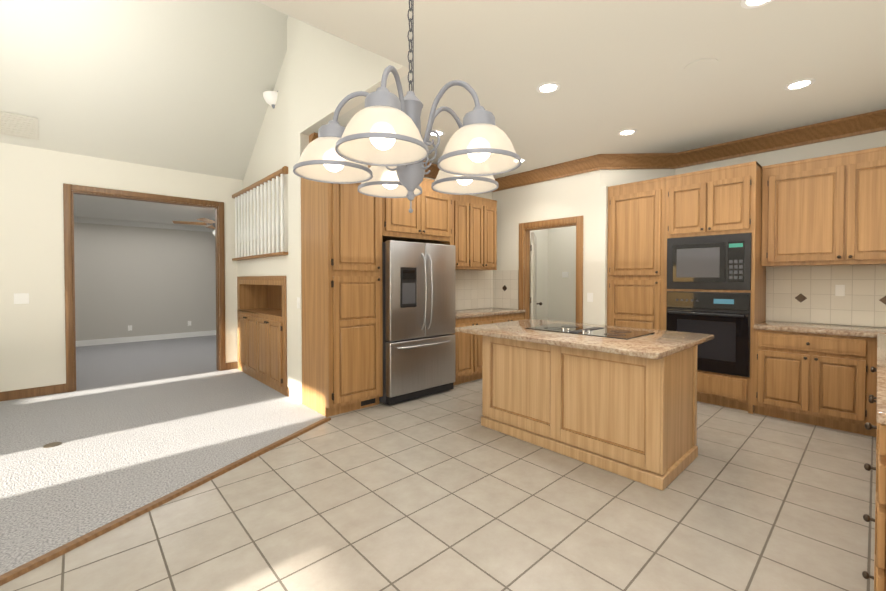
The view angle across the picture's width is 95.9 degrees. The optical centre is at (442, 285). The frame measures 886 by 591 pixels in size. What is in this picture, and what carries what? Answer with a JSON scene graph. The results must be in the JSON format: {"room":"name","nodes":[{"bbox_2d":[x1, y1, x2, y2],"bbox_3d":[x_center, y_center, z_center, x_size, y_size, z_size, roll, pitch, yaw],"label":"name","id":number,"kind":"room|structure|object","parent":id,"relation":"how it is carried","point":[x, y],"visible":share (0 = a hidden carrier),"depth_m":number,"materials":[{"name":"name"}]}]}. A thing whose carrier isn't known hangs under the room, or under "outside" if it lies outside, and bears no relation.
{"room":"kitchen","nodes":[
{"label":"kitchen","id":0,"kind":"room"},
{"bbox_2d":[0,142,243,391],"bbox_3d":[-4.907,-0.160,4.528,5.100,2.910,0.120,-1,1,-43],"label":"wall","id":1,"kind":"structure","parent":0,"point":[32,332],"depth_m":4.68,"materials":[{"name":"beige paint"}]},
{"bbox_2d":[14,293,28,303],"bbox_3d":[-4.796,0.145,4.545,0.120,0.120,0.012,-1,1,-43],"label":"light switch","id":2,"kind":"object","parent":1,"relation":"attached to","point":[21,298],"visible":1,"depth_m":4.54,"materials":[{"name":"white plastic"}]},
{"bbox_2d":[63,183,225,391],"bbox_3d":[-3.932,0.025,5.413,1.734,2.512,0.142,-1,1,-43],"label":"door frame","id":3,"kind":"structure","parent":1,"relation":"attached to","point":[69,265],"depth_m":5.03,"materials":[{"name":"brown wood"}]},
{"bbox_2d":[0,362,288,400],"bbox_3d":[-4.263,1.245,3.703,4.900,0.103,2.000,-1,1,-43],"label":"baseboard","id":4,"kind":"structure","parent":1,"relation":"attached to","point":[29,392],"depth_m":4.63,"materials":[{"name":"brown wood"}]},
{"bbox_2d":[73,194,214,226],"bbox_3d":[-5.660,-1.413,6.818,8.320,0.100,4.300,-1,1,-43],"label":"ceiling","id":5,"kind":"structure","parent":0,"point":[109,208],"depth_m":7.27,"materials":[{"name":"white paint"}]},
{"bbox_2d":[173,218,214,235],"bbox_3d":[-3.911,-1.105,6.974,1.331,0.520,1.266,-1,1,-43],"label":"ceiling fan","id":6,"kind":"object","parent":5,"relation":"hanging from","point":[211,224],"visible":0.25,"depth_m":6.74,"materials":[{"name":"brown wood"}]},
{"bbox_2d":[0,0,287,179],"bbox_3d":[-4.257,-2.317,3.697,5.220,1.650,2.170,-1,1,-43],"label":"ceiling","id":7,"kind":"structure","parent":0,"point":[182,85],"depth_m":4.46,"materials":[{"name":"white paint"}]},
{"bbox_2d":[0,111,38,139],"bbox_3d":[-4.718,-1.741,4.268,0.560,0.181,0.248,-1,1,-43],"label":"ceiling vent","id":8,"kind":"object","parent":7,"relation":"in","point":[16,125],"visible":1,"depth_m":4.35,"materials":[{"name":"beige paint"}]},
{"bbox_2d":[74,222,215,340],"bbox_3d":[-7.076,-0.078,8.378,8.320,2.620,0.120,-1,1,-43],"label":"wall","id":9,"kind":"structure","parent":0,"point":[143,281],"depth_m":8.74,"materials":[{"name":"grey paint"}]},
{"bbox_2d":[74,216,215,346],"bbox_3d":[-6.828,-0.086,8.463,7.600,2.608,0.090,-1,1,-43],"label":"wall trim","id":10,"kind":"structure","parent":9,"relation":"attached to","point":[136,224],"depth_m":8.70,"materials":[{"name":"white paint"}]},
{"bbox_2d":[76,335,217,390],"bbox_3d":[-5.657,1.277,6.770,8.200,0.062,4.400,-1,1,-43],"label":"floor","id":11,"kind":"structure","parent":0,"point":[104,365],"depth_m":6.68,"materials":[{"name":"grey carpet"}]},
{"bbox_2d":[0,368,325,574],"bbox_3d":[-3.125,1.347,2.558,5.020,0.062,5.228,-1,1,-43],"label":"floor carpet","id":12,"kind":"object","parent":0,"point":[121,450],"visible":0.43,"depth_m":3.30,"materials":[{"name":"grey carpet"}]},
{"bbox_2d":[43,442,61,447],"bbox_3d":[-3.198,1.301,3.271,0.110,0.005,0.110,-1,1,-43],"label":"electrical outlet cover","id":13,"kind":"object","parent":12,"relation":"on","point":[53,444],"visible":1,"depth_m":3.27,"materials":[{"name":"brown plastic"}]},
{"bbox_2d":[238,280,283,394],"bbox_3d":[-2.326,0.602,5.448,0.477,1.357,1.754,-1,1,-43],"label":"cabinet","id":14,"kind":"object","parent":12,"relation":"on","point":[260,336],"visible":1,"depth_m":5.38,"materials":[{"name":"brown wood"}]},
{"bbox_2d":[243,51,287,255],"bbox_3d":[-2.349,-1.702,5.416,0.100,2.664,2.000,-1,1,-43],"label":"wall","id":15,"kind":"structure","parent":0,"point":[269,155],"depth_m":5.16,"materials":[{"name":"beige paint"}]},
{"bbox_2d":[263,91,277,108],"bbox_3d":[-2.218,-2.367,5.090,0.129,0.175,0.260,-1,1,-43],"label":"sconce","id":16,"kind":"object","parent":15,"relation":"attached to","point":[270,97],"visible":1,"depth_m":5.04,"materials":[{"name":"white glass"}]},
{"bbox_2d":[237,16,412,400],"bbox_3d":[-1.671,-0.881,4.559,0.120,4.350,4.200,-1,1,-43],"label":"wall","id":17,"kind":"structure","parent":0,"point":[327,73],"depth_m":4.19,"materials":[{"name":"beige paint"}]},
{"bbox_2d":[232,166,287,260],"bbox_3d":[-2.441,-0.873,5.330,0.170,1.010,2.018,-1,1,-43],"label":"balcony railing","id":18,"kind":"object","parent":17,"relation":"on","point":[249,232],"visible":1,"depth_m":5.15,"materials":[{"name":"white wood"}]},
{"bbox_2d":[237,276,286,395],"bbox_3d":[-2.454,0.577,5.330,0.020,1.410,1.860,-1,1,-43],"label":"trim","id":19,"kind":"structure","parent":17,"relation":"attached to","point":[284,278],"depth_m":4.66,"materials":[{"name":"brown wood"}]},
{"bbox_2d":[297,297,299,307],"bbox_3d":[-1.591,0.187,4.392,0.012,0.120,0.070,-1,1,-43],"label":"light switch","id":20,"kind":"object","parent":17,"relation":"attached to","point":[298,302],"visible":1,"depth_m":4.39,"materials":[{"name":"white plastic"}]},
{"bbox_2d":[254,0,402,65],"bbox_3d":[-2.794,-2.366,2.107,5.220,1.500,2.150,-1,1,-43],"label":"vault","id":21,"kind":"object","parent":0,"point":[306,22],"visible":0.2,"depth_m":3.09,"materials":[{"name":"white paint"}]},
{"bbox_2d":[296,133,492,402],"bbox_3d":[-0.365,-0.196,5.514,3.320,2.950,0.120,-1,1,-43],"label":"wall","id":22,"kind":"structure","parent":0,"point":[302,141],"depth_m":4.39,"materials":[{"name":"beige paint"}]},
{"bbox_2d":[309,132,492,191],"bbox_3d":[-0.289,-1.587,5.394,3.100,0.165,0.125,-1,1,-43],"label":"crown molding","id":23,"kind":"structure","parent":22,"relation":"attached to","point":[434,170],"depth_m":5.48,"materials":[{"name":"brown wood"}]},
{"bbox_2d":[382,178,451,244],"bbox_3d":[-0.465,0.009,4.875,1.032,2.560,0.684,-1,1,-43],"label":"upper cabinet","id":24,"kind":"object","parent":22,"relation":"attached to","point":[428,219],"visible":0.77,"depth_m":4.66,"materials":[{"name":"brown wood"}]},
{"bbox_2d":[452,194,496,269],"bbox_3d":[0.270,-0.760,5.740,1.236,1.050,0.387,-1,1,-43],"label":"upper cabinet","id":25,"kind":"object","parent":22,"relation":"attached to","point":[474,230],"visible":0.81,"depth_m":5.70,"materials":[{"name":"brown wood"}]},
{"bbox_2d":[455,270,518,309],"bbox_3d":[0.424,0.064,5.806,1.530,0.599,0.525,-1,1,-43],"label":"backsplash","id":26,"kind":"structure","parent":22,"relation":"attached to","point":[475,289],"depth_m":6.25,"materials":[{"name":"tile"}]},
{"bbox_2d":[0,378,875,590],"bbox_3d":[0.700,1.365,1.783,9.600,0.050,6.850,-1,1,-43],"label":"floor","id":27,"kind":"structure","parent":0,"point":[443,491],"depth_m":2.28,"materials":[{"name":"beige tile"}]},
{"bbox_2d":[0,417,330,585],"bbox_3d":[-2.160,1.336,1.421,0.060,0.020,5.391,0,1,23],"label":"trim","id":28,"kind":"structure","parent":27,"relation":"on","point":[6,577],"depth_m":2.31,"materials":[{"name":"brown wood"}]},
{"bbox_2d":[301,165,382,416],"bbox_3d":[-1.079,0.019,4.309,0.634,2.560,0.684,-1,1,-43],"label":"pantry cabinet","id":29,"kind":"object","parent":27,"relation":"on","point":[342,297],"visible":0.83,"depth_m":4.08,"materials":[{"name":"brown wood"}]},
{"bbox_2d":[379,240,454,404],"bbox_3d":[-0.418,0.388,4.809,0.976,1.765,0.800,-1,1,-43],"label":"fridge","id":30,"kind":"object","parent":27,"relation":"on","point":[418,279],"visible":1,"depth_m":4.49,"materials":[{"name":"grey metal"}]},
{"bbox_2d":[453,315,496,384],"bbox_3d":[0.207,0.844,5.529,0.819,0.870,0.651,-1,1,-43],"label":"base cabinet","id":31,"kind":"object","parent":27,"relation":"on","point":[468,357],"depth_m":5.23,"materials":[{"name":"brown wood"}]},
{"bbox_2d":[497,313,523,322],"bbox_3d":[0.723,0.836,6.004,0.834,0.870,0.651,-1,1,-43],"label":"base cabinet","id":32,"kind":"object","parent":27,"relation":"on","point":[515,316],"depth_m":5.80,"materials":[{"name":"brown wood"}]},
{"bbox_2d":[455,307,525,318],"bbox_3d":[0.469,0.385,5.759,1.527,0.040,0.657,-1,1,-43],"label":"countertop","id":33,"kind":"structure","parent":32,"relation":"on","point":[469,313],"depth_m":5.70,"materials":[{"name":"stone"}]},
{"bbox_2d":[481,336,697,490],"bbox_3d":[1.266,0.877,3.502,1.030,0.870,1.579,-1,1,-43],"label":"kitchen island","id":34,"kind":"object","parent":27,"relation":"on","point":[632,418],"visible":0.83,"depth_m":2.96,"materials":[{"name":"brown wood"}]},
{"bbox_2d":[455,319,713,359],"bbox_3d":[1.183,0.421,3.561,1.260,0.040,1.805,-1,1,-43],"label":"island countertop","id":35,"kind":"structure","parent":34,"relation":"on","point":[658,344],"depth_m":3.14,"materials":[{"name":"stone"}]},
{"bbox_2d":[525,323,654,339],"bbox_3d":[1.284,0.386,3.562,0.550,0.030,0.940,-1,1,-43],"label":"cooktop","id":36,"kind":"object","parent":35,"relation":"in","point":[599,331],"visible":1,"depth_m":3.45,"materials":[{"name":"black glass"}]},
{"bbox_2d":[607,177,664,329],"bbox_3d":[2.559,0.006,5.102,0.674,2.560,0.680,-1,1,-43],"label":"pantry cabinet","id":37,"kind":"object","parent":27,"relation":"on","point":[636,258],"visible":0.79,"depth_m":4.87,"materials":[{"name":"brown wood"}]},
{"bbox_2d":[664,161,765,413],"bbox_3d":[3.075,0.015,4.542,0.674,2.560,0.840,-1,1,-43],"label":"tall cabinet","id":38,"kind":"object","parent":27,"relation":"on","point":[721,200],"visible":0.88,"depth_m":4.24,"materials":[{"name":"brown wood"}]},
{"bbox_2d":[666,291,750,376],"bbox_3d":[3.038,0.495,4.516,0.638,0.864,0.782,-1,1,-43],"label":"built-in oven","id":39,"kind":"object","parent":38,"relation":"in","point":[723,318],"visible":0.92,"depth_m":4.25,"materials":[{"name":"grey"}]},
{"bbox_2d":[667,233,751,289],"bbox_3d":[3.022,-0.254,4.489,0.482,0.584,0.782,-1,1,-43],"label":"built-in microwave","id":40,"kind":"object","parent":38,"relation":"in","point":[716,262],"visible":1,"depth_m":4.30,"materials":[{"name":"grey"}]},
{"bbox_2d":[753,329,856,431],"bbox_3d":[3.625,0.869,3.957,0.675,0.870,0.780,-1,1,-43],"label":"base cabinet","id":41,"kind":"object","parent":27,"relation":"on","point":[826,380],"depth_m":3.73,"materials":[{"name":"brown wood"}]},
{"bbox_2d":[753,321,871,337],"bbox_3d":[3.633,0.415,3.931,0.688,0.040,0.815,-1,1,-43],"label":"countertop","id":42,"kind":"structure","parent":41,"relation":"on","point":[829,329],"depth_m":3.81,"materials":[{"name":"stone"}]},
{"bbox_2d":[853,337,876,436],"bbox_3d":[4.128,0.878,3.410,0.675,0.870,0.806,-1,1,-43],"label":"base cabinet","id":43,"kind":"object","parent":27,"relation":"on","point":[864,381],"depth_m":3.46,"materials":[{"name":"brown wood"}]},
{"bbox_2d":[870,395,885,590],"bbox_3d":[1.894,0.913,1.278,0.383,0.870,0.695,-1,1,-43],"label":"base cabinet","id":44,"kind":"object","parent":27,"relation":"on","point":[879,576],"depth_m":1.42,"materials":[{"name":"brown wood"}]},
{"bbox_2d":[871,327,885,424],"bbox_3d":[3.068,0.441,2.367,3.637,0.040,0.720,-1,1,-43],"label":"countertop","id":45,"kind":"structure","parent":44,"relation":"on","point":[879,333],"depth_m":1.95,"materials":[{"name":"stone"}]},
{"bbox_2d":[530,226,575,322],"bbox_3d":[2.027,-0.085,6.365,1.350,2.700,1.770,-1,1,-43],"label":"wall","id":46,"kind":"structure","parent":0,"point":[556,258],"depth_m":7.12,"materials":[{"name":"beige paint"}]},
{"bbox_2d":[562,272,568,277],"bbox_3d":[2.154,-0.196,7.030,0.020,0.100,0.120,-1,1,-43],"label":"thermostat","id":47,"kind":"object","parent":46,"relation":"attached to","point":[565,274],"visible":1,"depth_m":7.02,"materials":[{"name":"white plastic"}]},
{"bbox_2d":[258,0,885,178],"bbox_3d":[0.395,-1.655,1.452,9.010,0.100,7.090,-1,1,-43],"label":"ceiling","id":48,"kind":"structure","parent":0,"point":[612,68],"depth_m":2.93,"materials":[{"name":"white paint"}]},
{"bbox_2d":[293,0,520,212],"bbox_3d":[-0.093,-0.928,1.384,0.734,1.352,0.754,-1,1,-43],"label":"chandelier","id":49,"kind":"object","parent":48,"relation":"hanging from","point":[380,133],"visible":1,"depth_m":1.26,"materials":[{"name":"white glass"}]},
{"bbox_2d":[430,130,444,136],"bbox_3d":[-0.074,-1.648,4.317,0.190,0.008,0.190,-1,1,-43],"label":"recessed light","id":50,"kind":"object","parent":48,"relation":"in","point":[441,133],"visible":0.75,"depth_m":4.32,"materials":[{"name":"white paint"}]},
{"bbox_2d":[536,82,559,93],"bbox_3d":[0.868,-1.631,3.295,0.190,0.008,0.190,-1,1,-43],"label":"recessed light","id":51,"kind":"object","parent":48,"relation":"in","point":[547,87],"visible":1,"depth_m":3.29,"materials":[{"name":"white paint"}]},
{"bbox_2d":[618,129,636,135],"bbox_3d":[1.978,-1.647,4.289,0.190,0.008,0.190,-1,1,-43],"label":"recessed light","id":52,"kind":"object","parent":48,"relation":"in","point":[625,132],"visible":1,"depth_m":4.29,"materials":[{"name":"white paint"}]},
{"bbox_2d":[683,58,717,73],"bbox_3d":[1.908,-1.627,2.961,0.220,0.006,0.220,-1,1,-43],"label":"ceiling speaker","id":53,"kind":"object","parent":48,"relation":"in","point":[700,65],"visible":1,"depth_m":2.96,"materials":[{"name":"white paint"}]},
{"bbox_2d":[740,0,773,8],"bbox_3d":[1.779,-1.613,2.231,0.190,0.008,0.190,-1,1,-43],"label":"recessed light","id":54,"kind":"object","parent":48,"relation":"in","point":[748,4],"visible":1,"depth_m":2.28,"materials":[{"name":"white paint"}]},
{"bbox_2d":[784,78,814,90],"bbox_3d":[2.889,-1.630,3.239,0.190,0.008,0.190,-1,1,-43],"label":"recessed light","id":55,"kind":"object","parent":48,"relation":"in","point":[799,84],"visible":1,"depth_m":3.23,"materials":[{"name":"white paint"}]},
{"bbox_2d":[493,169,674,324],"bbox_3d":[1.893,-0.201,5.829,0.670,2.950,2.475,-1,1,-43],"label":"wall","id":56,"kind":"structure","parent":0,"point":[572,196],"depth_m":5.34,"materials":[{"name":"beige paint"}]},
{"bbox_2d":[530,232,541,318],"bbox_3d":[1.478,0.212,6.516,0.743,2.080,0.457,-1,1,-43],"label":"door leaf","id":57,"kind":"structure","parent":56,"relation":"in","point":[533,250],"depth_m":6.15,"materials":[{"name":"beige paint"}]},
{"bbox_2d":[518,216,582,322],"bbox_3d":[1.560,0.165,5.776,0.140,2.220,1.050,-1,1,-43],"label":"door frame","id":58,"kind":"structure","parent":56,"relation":"attached to","point":[524,271],"depth_m":5.86,"materials":[{"name":"brown wood"}]},
{"bbox_2d":[587,293,592,301],"bbox_3d":[1.942,0.153,5.278,0.012,0.120,0.080,-1,1,-43],"label":"switch plate","id":59,"kind":"object","parent":56,"relation":"attached to","point":[589,297],"visible":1,"depth_m":5.28,"materials":[{"name":"white plastic"}]},
{"bbox_2d":[493,109,885,191],"bbox_3d":[2.736,-1.577,4.798,0.795,0.165,4.801,-1,1,-43],"label":"crown molding","id":60,"kind":"structure","parent":56,"relation":"attached to","point":[864,123],"depth_m":4.76,"materials":[{"name":"brown wood"}]},
{"bbox_2d":[675,130,885,327],"bbox_3d":[3.668,-0.179,4.473,0.136,2.950,3.265,-1,1,-43],"label":"wall","id":61,"kind":"structure","parent":0,"point":[804,294],"depth_m":4.11,"materials":[{"name":"tile"}]},
{"bbox_2d":[761,146,885,266],"bbox_3d":[3.885,-0.729,3.884,0.354,1.050,1.195,-1,1,-43],"label":"upper cabinet","id":62,"kind":"object","parent":61,"relation":"attached to","point":[828,210],"depth_m":3.84,"materials":[{"name":"brown wood"}]},
{"bbox_2d":[835,285,844,295],"bbox_3d":[3.996,0.046,4.020,0.007,0.115,0.070,-1,1,-43],"label":"electrical outlet plate","id":63,"kind":"object","parent":61,"relation":"attached to","point":[839,290],"visible":1,"depth_m":4.02,"materials":[{"name":"white plastic"}]}
]}

